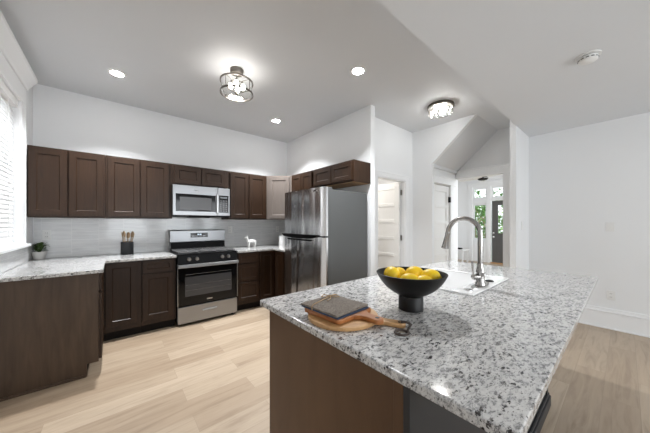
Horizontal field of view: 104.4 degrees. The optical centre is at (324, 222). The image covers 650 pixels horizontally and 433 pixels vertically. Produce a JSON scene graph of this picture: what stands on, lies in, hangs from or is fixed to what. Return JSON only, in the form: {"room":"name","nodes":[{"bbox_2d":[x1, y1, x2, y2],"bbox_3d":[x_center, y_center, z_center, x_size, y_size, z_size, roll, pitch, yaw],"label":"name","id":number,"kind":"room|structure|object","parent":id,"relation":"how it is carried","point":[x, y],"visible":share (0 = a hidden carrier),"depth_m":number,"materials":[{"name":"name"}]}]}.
{"room":"kitchen","nodes":[
{"label":"kitchen","id":0,"kind":"room"},
{"bbox_2d":[0,77,33,273],"bbox_3d":[-0.981,-0.138,-0.021,0.150,2.915,7.630,0,0,-40],"label":"wall","id":1,"kind":"structure","parent":0,"point":[9,260],"depth_m":2.42,"materials":[{"name":"paint"}]},
{"bbox_2d":[0,244,33,273],"bbox_3d":[-2.835,0.321,2.294,0.010,0.167,1.480,0,0,-40],"label":"backsplash","id":2,"kind":"structure","parent":1,"relation":"attached to","point":[9,260],"depth_m":2.32,"materials":[{"name":"grey"}]},
{"bbox_2d":[0,10,37,253],"bbox_3d":[-2.480,-0.622,1.848,0.220,1.717,1.840,0,0,-40],"label":"window","id":3,"kind":"structure","parent":1,"relation":"in","point":[16,72],"depth_m":2.33,"materials":[{"name":"white paint"}]},
{"bbox_2d":[0,78,17,247],"bbox_3d":[-2.510,-0.487,1.849,0.064,1.385,1.440,0,0,-40],"label":"window blind","id":4,"kind":"object","parent":3,"relation":"attached to","point":[6,96],"visible":1,"depth_m":2.23,"materials":[{"name":"white"}]},
{"bbox_2d":[33,84,286,257],"bbox_3d":[-1.110,-0.138,4.781,5.850,2.915,0.110,0,0,-40],"label":"wall","id":5,"kind":"structure","parent":0,"point":[62,119],"depth_m":3.48,"materials":[{"name":"paint"}]},
{"bbox_2d":[42,230,50,239],"bbox_3d":[-3.229,0.138,2.923,0.072,0.116,0.010,0,0,-40],"label":"wall outlet","id":6,"kind":"object","parent":5,"relation":"attached to","point":[46,234],"visible":1,"depth_m":2.92,"materials":[{"name":"white plastic"}]},
{"bbox_2d":[27,145,105,217],"bbox_3d":[-2.942,-0.432,2.921,0.607,0.745,0.398,0,0,-40],"label":"upper cabinet","id":7,"kind":"object","parent":5,"relation":"attached to","point":[61,183],"visible":0.91,"depth_m":2.75,"materials":[{"name":"brown wood"}]},
{"bbox_2d":[106,155,171,218],"bbox_3d":[-2.448,-0.432,3.336,0.681,0.745,0.398,0,0,-40],"label":"upper cabinet","id":8,"kind":"object","parent":5,"relation":"attached to","point":[135,188],"visible":1,"depth_m":3.17,"materials":[{"name":"brown wood"}]},
{"bbox_2d":[34,218,284,257],"bbox_3d":[-2.035,0.162,3.939,3.328,0.484,0.010,0,0,-40],"label":"backsplash","id":9,"kind":"structure","parent":5,"relation":"attached to","point":[69,236],"depth_m":3.42,"materials":[{"name":"grey tile"}]},
{"bbox_2d":[172,164,228,188],"bbox_3d":[-1.895,-0.665,3.801,0.760,0.280,0.398,0,0,-40],"label":"upper cabinet","id":10,"kind":"object","parent":5,"relation":"attached to","point":[181,174],"visible":0.66,"depth_m":3.62,"materials":[{"name":"brown wood"}]},
{"bbox_2d":[171,184,229,217],"bbox_3d":[-1.868,-0.296,3.745,0.752,0.440,0.498,0,0,-40],"label":"microwave","id":11,"kind":"object","parent":10,"relation":"attached to","point":[187,201],"visible":0.96,"depth_m":3.55,"materials":[{"name":"silver metal"}]},
{"bbox_2d":[221,171,265,219],"bbox_3d":[-1.359,-0.432,4.250,0.634,0.745,0.398,0,0,-40],"label":"upper cabinet","id":12,"kind":"object","parent":5,"relation":"attached to","point":[247,191],"visible":0.91,"depth_m":4.08,"materials":[{"name":"brown wood"}]},
{"bbox_2d":[0,0,509,142],"bbox_3d":[1.664,-1.645,4.937,10.500,0.100,3.580,0,0,-40],"label":"ceiling","id":13,"kind":"structure","parent":0,"point":[298,56],"depth_m":2.47,"materials":[{"name":"paint"}]},
{"bbox_2d":[107,68,126,77],"bbox_3d":[-2.212,-1.590,2.679,0.164,0.008,0.164,0,0,-40],"label":"recessed light","id":14,"kind":"object","parent":13,"relation":"in","point":[117,73],"visible":1,"depth_m":2.67,"materials":[{"name":"white plastic"}]},
{"bbox_2d":[220,66,252,101],"bbox_3d":[-0.918,-1.461,2.624,0.330,0.268,0.330,0,0,-40],"label":"drum ceiling light","id":15,"kind":"object","parent":13,"relation":"attached to","point":[236,71],"visible":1,"depth_m":2.60,"materials":[{"name":"silver metal"}]},
{"bbox_2d":[271,118,280,122],"bbox_3d":[-0.763,-1.590,3.921,0.164,0.008,0.164,0,0,-40],"label":"recessed light","id":16,"kind":"object","parent":13,"relation":"in","point":[274,120],"visible":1,"depth_m":3.90,"materials":[{"name":"white plastic"}]},
{"bbox_2d":[350,66,365,75],"bbox_3d":[0.346,-1.590,2.636,0.164,0.008,0.164,0,0,-40],"label":"recessed light","id":17,"kind":"object","parent":13,"relation":"in","point":[357,70],"visible":1,"depth_m":2.62,"materials":[{"name":"white plastic"}]},
{"bbox_2d":[427,100,453,118],"bbox_3d":[1.568,-1.534,3.420,0.336,0.123,0.336,0,0,-40],"label":"flush ceiling light","id":18,"kind":"object","parent":13,"relation":"attached to","point":[440,106],"visible":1,"depth_m":3.37,"materials":[{"name":"glass"}]},
{"bbox_2d":[458,175,502,181],"bbox_3d":[3.908,-1.330,6.303,1.100,0.530,1.058,0,0,-40],"label":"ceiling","id":19,"kind":"structure","parent":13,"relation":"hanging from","point":[481,179],"depth_m":6.31,"materials":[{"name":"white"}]},
{"bbox_2d":[0,259,649,432],"bbox_3d":[2.989,1.345,3.360,10.500,0.050,7.700,0,0,-40],"label":"floor","id":20,"kind":"structure","parent":0,"point":[209,375],"depth_m":2.01,"materials":[{"name":"brown wood"}]},
{"bbox_2d":[0,272,103,401],"bbox_3d":[-2.439,0.879,2.300,0.620,0.882,0.737,0,0,-40],"label":"base cabinet","id":21,"kind":"object","parent":20,"relation":"on","point":[51,329],"visible":0.89,"depth_m":2.02,"materials":[{"name":"brown wood"}]},
{"bbox_2d":[0,251,176,281],"bbox_3d":[-2.367,0.421,2.755,1.297,0.030,1.374,0,0,-40],"label":"countertop","id":22,"kind":"structure","parent":21,"relation":"on","point":[90,264],"depth_m":2.41,"materials":[{"name":"stone"}]},
{"bbox_2d":[31,242,48,259],"bbox_3d":[-3.206,0.310,2.831,0.160,0.190,0.155,0,0,-40],"label":"potted plant","id":23,"kind":"object","parent":22,"relation":"on","point":[39,254],"visible":0.98,"depth_m":2.81,"materials":[{"name":"green plant"}]},
{"bbox_2d":[121,242,133,254],"bbox_3d":[-2.594,0.327,3.306,0.136,0.157,0.136,0,0,-40],"label":"utensil crock","id":24,"kind":"object","parent":22,"relation":"on","point":[126,247],"visible":0.98,"depth_m":3.25,"materials":[{"name":"grey"}]},
{"bbox_2d":[104,261,140,340],"bbox_3d":[-2.498,0.879,3.110,0.330,0.882,0.680,0,0,-40],"label":"base cabinet","id":25,"kind":"object","parent":20,"relation":"on","point":[122,280],"visible":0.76,"depth_m":2.86,"materials":[{"name":"brown wood"}]},
{"bbox_2d":[141,258,175,332],"bbox_3d":[-2.236,0.879,3.330,0.352,0.882,0.680,0,0,-40],"label":"base cabinet","id":26,"kind":"object","parent":20,"relation":"on","point":[158,276],"visible":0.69,"depth_m":3.08,"materials":[{"name":"brown wood"}]},
{"bbox_2d":[169,229,238,325],"bbox_3d":[-1.751,0.713,3.633,0.760,1.214,0.695,0,0,-40],"label":"gas range","id":27,"kind":"object","parent":20,"relation":"on","point":[206,269],"visible":0.97,"depth_m":3.44,"materials":[{"name":"silver metal"}]},
{"bbox_2d":[170,250,236,255],"bbox_3d":[-1.739,0.407,3.619,0.760,0.015,0.530,0,0,-40],"label":"cooktop","id":28,"kind":"object","parent":27,"relation":"in","point":[177,252],"depth_m":3.42,"materials":[{"name":"black metal"}]},
{"bbox_2d":[236,251,258,310],"bbox_3d":[-1.370,0.879,4.058,0.350,0.882,0.680,0,0,-40],"label":"base cabinet","id":29,"kind":"object","parent":20,"relation":"on","point":[248,265],"visible":0.69,"depth_m":3.81,"materials":[{"name":"brown wood"}]},
{"bbox_2d":[257,250,284,305],"bbox_3d":[-0.728,0.879,4.277,0.910,0.882,1.170,0,0,-40],"label":"base cabinet","id":30,"kind":"object","parent":20,"relation":"on","point":[272,262],"visible":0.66,"depth_m":3.99,"materials":[{"name":"brown wood"}]},
{"bbox_2d":[230,244,284,252],"bbox_3d":[-0.857,0.421,4.147,1.254,0.030,1.184,0,0,-40],"label":"countertop","id":31,"kind":"structure","parent":30,"relation":"on","point":[240,249],"depth_m":4.01,"materials":[{"name":"stone"}]},
{"bbox_2d":[245,236,256,246],"bbox_3d":[-1.246,0.304,4.230,0.219,0.203,0.080,0,0,-40],"label":"animal figurine","id":32,"kind":"object","parent":31,"relation":"on","point":[249,241],"visible":0.99,"depth_m":4.21,"materials":[{"name":"white ceramic"}]},
{"bbox_2d":[279,235,284,245],"bbox_3d":[-0.751,0.307,4.410,0.110,0.197,0.110,0,0,-40],"label":"canister","id":33,"kind":"object","parent":31,"relation":"on","point":[281,238],"visible":0.79,"depth_m":4.37,"materials":[{"name":"white ceramic"}]},
{"bbox_2d":[282,186,366,294],"bbox_3d":[-0.022,0.449,3.450,0.784,1.742,0.905,0,0,-40],"label":"refrigerator","id":34,"kind":"object","parent":20,"relation":"on","point":[325,234],"visible":0.82,"depth_m":3.11,"materials":[{"name":"grey metal"}]},
{"bbox_2d":[270,311,550,432],"bbox_3d":[0.676,0.878,1.543,1.824,0.883,0.808,0,0,-40],"label":"kitchen island","id":35,"kind":"object","parent":20,"relation":"on","point":[316,386],"visible":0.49,"depth_m":0.91,"materials":[{"name":"brown wood"}]},
{"bbox_2d":[260,260,597,432],"bbox_3d":[0.852,0.421,1.611,2.193,0.030,1.110,0,0,-40],"label":"island countertop","id":36,"kind":"structure","parent":35,"relation":"on","point":[490,358],"depth_m":0.89,"materials":[{"name":"stone"}]},
{"bbox_2d":[308,308,411,336],"bbox_3d":[0.122,0.393,1.034,0.300,0.026,0.439,0,0,-40],"label":"round cutting board","id":37,"kind":"object","parent":36,"relation":"on","point":[353,325],"visible":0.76,"depth_m":0.97,"materials":[{"name":"brown wood"}]},
{"bbox_2d":[305,306,383,324],"bbox_3d":[0.092,0.378,1.065,0.216,0.020,0.324,0,0,-44],"label":"paddle cutting board","id":38,"kind":"object","parent":37,"relation":"on","point":[365,314],"visible":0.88,"depth_m":1.00,"materials":[{"name":"brown wood"}]},
{"bbox_2d":[301,294,368,319],"bbox_3d":[0.041,0.352,1.102,0.208,0.032,0.221,0,0,-44],"label":"book","id":39,"kind":"object","parent":38,"relation":"on","point":[334,306],"visible":1,"depth_m":1.07,"materials":[{"name":"grey fabric"}]},
{"bbox_2d":[376,267,447,312],"bbox_3d":[0.405,0.319,1.189,0.319,0.173,0.319,0,0,-40],"label":"fruit bowl","id":40,"kind":"object","parent":36,"relation":"on","point":[411,292],"visible":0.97,"depth_m":1.10,"materials":[{"name":"black ceramic"}]},
{"bbox_2d":[384,266,399,277],"bbox_3d":[0.317,0.243,1.194,0.084,0.075,0.084,0,0,-40],"label":"lemon","id":41,"kind":"object","parent":40,"relation":"in","point":[391,271],"visible":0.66,"depth_m":1.16,"materials":[{"name":"yellow food"}]},
{"bbox_2d":[396,267,404,276],"bbox_3d":[0.370,0.260,1.264,0.095,0.075,0.076,0,0,-40],"label":"lemon","id":42,"kind":"object","parent":40,"relation":"in","point":[401,270],"visible":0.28,"depth_m":1.24,"materials":[{"name":"yellow food"}]},
{"bbox_2d":[400,273,417,279],"bbox_3d":[0.379,0.264,1.133,0.086,0.075,0.081,0,0,-40],"label":"lemon","id":43,"kind":"object","parent":40,"relation":"in","point":[407,275],"visible":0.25,"depth_m":1.11,"materials":[{"name":"yellow food"}]},
{"bbox_2d":[405,266,422,275],"bbox_3d":[0.433,0.246,1.219,0.090,0.075,0.078,0,0,-40],"label":"lemon","id":44,"kind":"object","parent":40,"relation":"in","point":[417,271],"visible":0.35,"depth_m":1.19,"materials":[{"name":"yellow food"}]},
{"bbox_2d":[417,275,431,279],"bbox_3d":[0.443,0.272,1.131,0.087,0.075,0.080,0,0,-40],"label":"lemon","id":45,"kind":"object","parent":40,"relation":"in","point":[421,277],"visible":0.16,"depth_m":1.11,"materials":[{"name":"yellow food"}]},
{"bbox_2d":[421,269,441,278],"bbox_3d":[0.493,0.253,1.177,0.081,0.075,0.086,0,0,-40],"label":"lemon","id":46,"kind":"object","parent":40,"relation":"in","point":[432,273],"visible":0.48,"depth_m":1.15,"materials":[{"name":"yellow food"}]},
{"bbox_2d":[441,216,488,288],"bbox_3d":[0.912,0.175,1.674,0.250,0.440,0.275,0,0,-40],"label":"faucet","id":47,"kind":"object","parent":36,"relation":"on","point":[480,282],"visible":1,"depth_m":1.58,"materials":[{"name":"silver metal"}]},
{"bbox_2d":[431,268,508,295],"bbox_3d":[0.896,0.495,1.810,0.670,0.218,0.550,0,0,-40],"label":"sink","id":48,"kind":"object","parent":36,"relation":"in","point":[460,282],"visible":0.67,"depth_m":1.97,"materials":[{"name":"white ceramic"}]},
{"bbox_2d":[438,270,486,289],"bbox_3d":[0.870,0.505,1.841,0.616,0.198,0.416,0,0,-40],"label":"basin","id":49,"kind":"object","parent":48,"relation":"in","point":[456,280],"depth_m":2.04,"materials":[{"name":"white ceramic"}]},
{"bbox_2d":[458,249,468,261],"bbox_3d":[4.499,1.105,8.637,0.500,0.430,0.640,0,0,-40],"label":"console table","id":50,"kind":"object","parent":20,"relation":"on","point":[462,250],"visible":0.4,"depth_m":8.46,"materials":[{"name":"white paint"}]},
{"bbox_2d":[287,104,374,276],"bbox_3d":[-0.040,-0.138,4.230,0.100,2.915,2.130,0,0,-40],"label":"wall","id":51,"kind":"structure","parent":0,"point":[351,136],"depth_m":3.76,"materials":[{"name":"paint"}]},
{"bbox_2d":[266,176,291,219],"bbox_3d":[-0.780,-0.432,4.551,0.636,0.745,0.684,0,0,-40],"label":"upper cabinet","id":52,"kind":"object","parent":51,"relation":"attached to","point":[276,186],"visible":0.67,"depth_m":4.29,"materials":[{"name":"beige wood"}]},
{"bbox_2d":[292,170,312,191],"bbox_3d":[-0.254,-0.432,4.149,0.348,0.745,0.604,0,0,-40],"label":"upper cabinet","id":53,"kind":"object","parent":51,"relation":"attached to","point":[301,181],"visible":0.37,"depth_m":4.00,"materials":[{"name":"brown wood"}]},
{"bbox_2d":[313,159,370,188],"bbox_3d":[0.210,-0.665,3.596,0.348,0.279,0.836,0,0,-40],"label":"upper cabinet","id":54,"kind":"object","parent":51,"relation":"attached to","point":[350,173],"visible":0.93,"depth_m":3.36,"materials":[{"name":"brown wood"}]},
{"bbox_2d":[375,117,411,266],"bbox_3d":[1.010,-0.138,4.080,1.315,2.915,0.110,0,0,-40],"label":"wall","id":55,"kind":"structure","parent":0,"point":[393,144],"depth_m":4.13,"materials":[{"name":"paint"}]},
{"bbox_2d":[375,169,409,275],"bbox_3d":[0.835,0.258,4.370,0.940,2.125,0.831,0,0,-40],"label":"door","id":56,"kind":"structure","parent":55,"relation":"in","point":[392,199],"depth_m":4.37,"materials":[{"name":"white paint"}]},
{"bbox_2d":[378,127,509,185],"bbox_3d":[2.194,-0.138,5.317,0.100,2.915,3.340,0,0,-40],"label":"wall","id":57,"kind":"structure","parent":0,"point":[496,151],"depth_m":4.38,"materials":[{"name":"paint"}]},
{"bbox_2d":[455,163,509,266],"bbox_3d":[2.793,0.165,4.491,0.045,2.310,0.905,0,0,-40],"label":"trim","id":58,"kind":"structure","parent":57,"relation":"attached to","point":[502,168],"depth_m":4.23,"materials":[{"name":"white paint"}]},
{"bbox_2d":[412,114,476,266],"bbox_3d":[1.868,-0.138,4.135,0.070,2.915,1.130,0,0,-40],"label":"wall","id":59,"kind":"structure","parent":0,"point":[429,144],"depth_m":4.26,"materials":[{"name":"paint"}]},
{"bbox_2d":[434,168,457,260],"bbox_3d":[2.168,0.190,4.629,1.025,2.260,0.100,0,0,-40],"label":"wall","id":60,"kind":"structure","parent":0,"point":[436,171],"depth_m":4.83,"materials":[{"name":"white paint"}]},
{"bbox_2d":[434,174,456,262],"bbox_3d":[2.157,0.242,4.568,0.911,2.155,0.080,0,0,-40],"label":"door","id":61,"kind":"structure","parent":60,"relation":"in","point":[442,199],"depth_m":4.54,"materials":[{"name":"white paint"}]},
{"bbox_2d":[434,115,497,173],"bbox_3d":[2.355,-1.268,4.329,0.925,0.655,0.800,0,0,-40],"label":"ceiling","id":62,"kind":"structure","parent":0,"point":[479,131],"depth_m":4.25,"materials":[{"name":"paint"}]},
{"bbox_2d":[458,174,502,261],"bbox_3d":[6.271,-0.138,7.553,0.120,2.915,5.500,0,0,-40],"label":"wall","id":63,"kind":"structure","parent":0,"point":[463,190],"depth_m":8.95,"materials":[{"name":"white paint"}]},
{"bbox_2d":[473,204,486,239],"bbox_3d":[5.335,-0.045,8.660,0.050,1.210,0.440,0,0,-40],"label":"window","id":64,"kind":"structure","parent":63,"relation":"in","point":[474,205],"depth_m":8.75,"materials":[{"name":"white paint"}]},
{"bbox_2d":[473,187,486,198],"bbox_3d":[5.335,-1.015,8.660,0.050,0.370,0.440,0,0,-40],"label":"window","id":65,"kind":"structure","parent":63,"relation":"in","point":[485,187],"depth_m":8.68,"materials":[{"name":"white paint"}]},
{"bbox_2d":[468,180,502,262],"bbox_3d":[5.592,-0.035,8.230,0.050,2.710,1.750,0,0,-40],"label":"trim","id":66,"kind":"structure","parent":63,"relation":"attached to","point":[488,184],"depth_m":8.47,"materials":[{"name":"white paint"}]},
{"bbox_2d":[490,200,502,263],"bbox_3d":[5.809,0.295,7.994,0.220,2.050,0.950,0,0,-40],"label":"door","id":67,"kind":"structure","parent":63,"relation":"in","point":[497,238],"depth_m":8.26,"materials":[{"name":"grey paint"}]},
{"bbox_2d":[491,186,502,197],"bbox_3d":[5.852,-1.015,8.044,0.050,0.370,0.930,0,0,-40],"label":"window","id":68,"kind":"structure","parent":63,"relation":"in","point":[496,186],"depth_m":8.31,"materials":[{"name":"white paint"}]},
{"bbox_2d":[376,0,649,136],"bbox_3d":[2.280,-1.488,0.426,5.640,0.415,4.120,0,0,-40],"label":"ceiling","id":69,"kind":"structure","parent":0,"point":[519,55],"depth_m":1.88,"materials":[{"name":"paint"}]},
{"bbox_2d":[575,50,601,64],"bbox_3d":[2.016,-1.258,1.931,0.144,0.044,0.144,0,0,-40],"label":"smoke detector","id":70,"kind":"object","parent":69,"relation":"attached to","point":[589,57],"visible":1,"depth_m":1.91,"materials":[{"name":"white plastic"}]},
{"bbox_2d":[510,121,528,268],"bbox_3d":[2.872,-0.138,3.659,0.995,2.915,0.070,0,0,-40],"label":"wall","id":71,"kind":"structure","parent":0,"point":[519,141],"depth_m":3.42,"materials":[{"name":"paint"}]},
{"bbox_2d":[529,112,649,314],"bbox_3d":[4.401,0.020,2.208,0.100,2.600,4.120,0,0,-40],"label":"wall","id":72,"kind":"structure","parent":0,"point":[582,179],"depth_m":3.21,"materials":[{"name":"paint"}]},
{"bbox_2d":[606,222,613,231],"bbox_3d":[3.548,0.050,3.137,0.010,0.116,0.072,0,0,-40],"label":"light switch","id":73,"kind":"object","parent":72,"relation":"attached to","point":[609,225],"visible":1,"depth_m":3.13,"materials":[{"name":"white plastic"}]},
{"bbox_2d":[607,290,614,300],"bbox_3d":[3.554,0.900,3.131,0.010,0.116,0.072,0,0,-40],"label":"wall outlet","id":74,"kind":"object","parent":72,"relation":"attached to","point":[610,294],"visible":1,"depth_m":3.13,"materials":[{"name":"white plastic"}]},
{"bbox_2d":[578,305,649,337],"bbox_3d":[4.353,1.192,2.167,0.026,0.255,4.120,0,0,-40],"label":"baseboard","id":75,"kind":"structure","parent":72,"relation":"attached to","point":[638,324],"depth_m":3.08,"materials":[{"name":"white paint"}]},
{"label":"outside","id":76,"kind":"structure","parent":0,"visible":0},
{"bbox_3d":[10.337,1.545,13.907,14.280,0.050,20.000,0,0,-40],"label":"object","id":77,"kind":"structure","parent":76,"visible":0},
{"bbox_2d":[475,197,502,237],"bbox_3d":[6.727,0.194,10.965,1.619,2.669,1.751,0,0,-15],"label":"shrub","id":78,"kind":"object","parent":77,"relation":"on","point":[482,216],"visible":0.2,"depth_m":10.72,"materials":[{"name":"green plant"}]},
{"bbox_2d":[475,188,502,234],"bbox_3d":[9.912,-0.736,16.161,1.408,4.793,7.506,0,0,-40],"label":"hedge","id":79,"kind":"object","parent":77,"relation":"on","point":[478,193],"visible":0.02,"depth_m":15.54,"materials":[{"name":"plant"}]},
{"bbox_2d":[498,209,502,232],"bbox_3d":[6.969,0.368,9.246,1.212,2.316,1.222,0,0,-40],"label":"shrub","id":80,"kind":"object","parent":77,"relation":"on","point":[499,231],"visible":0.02,"depth_m":9.48,"materials":[{"name":"green plant"}]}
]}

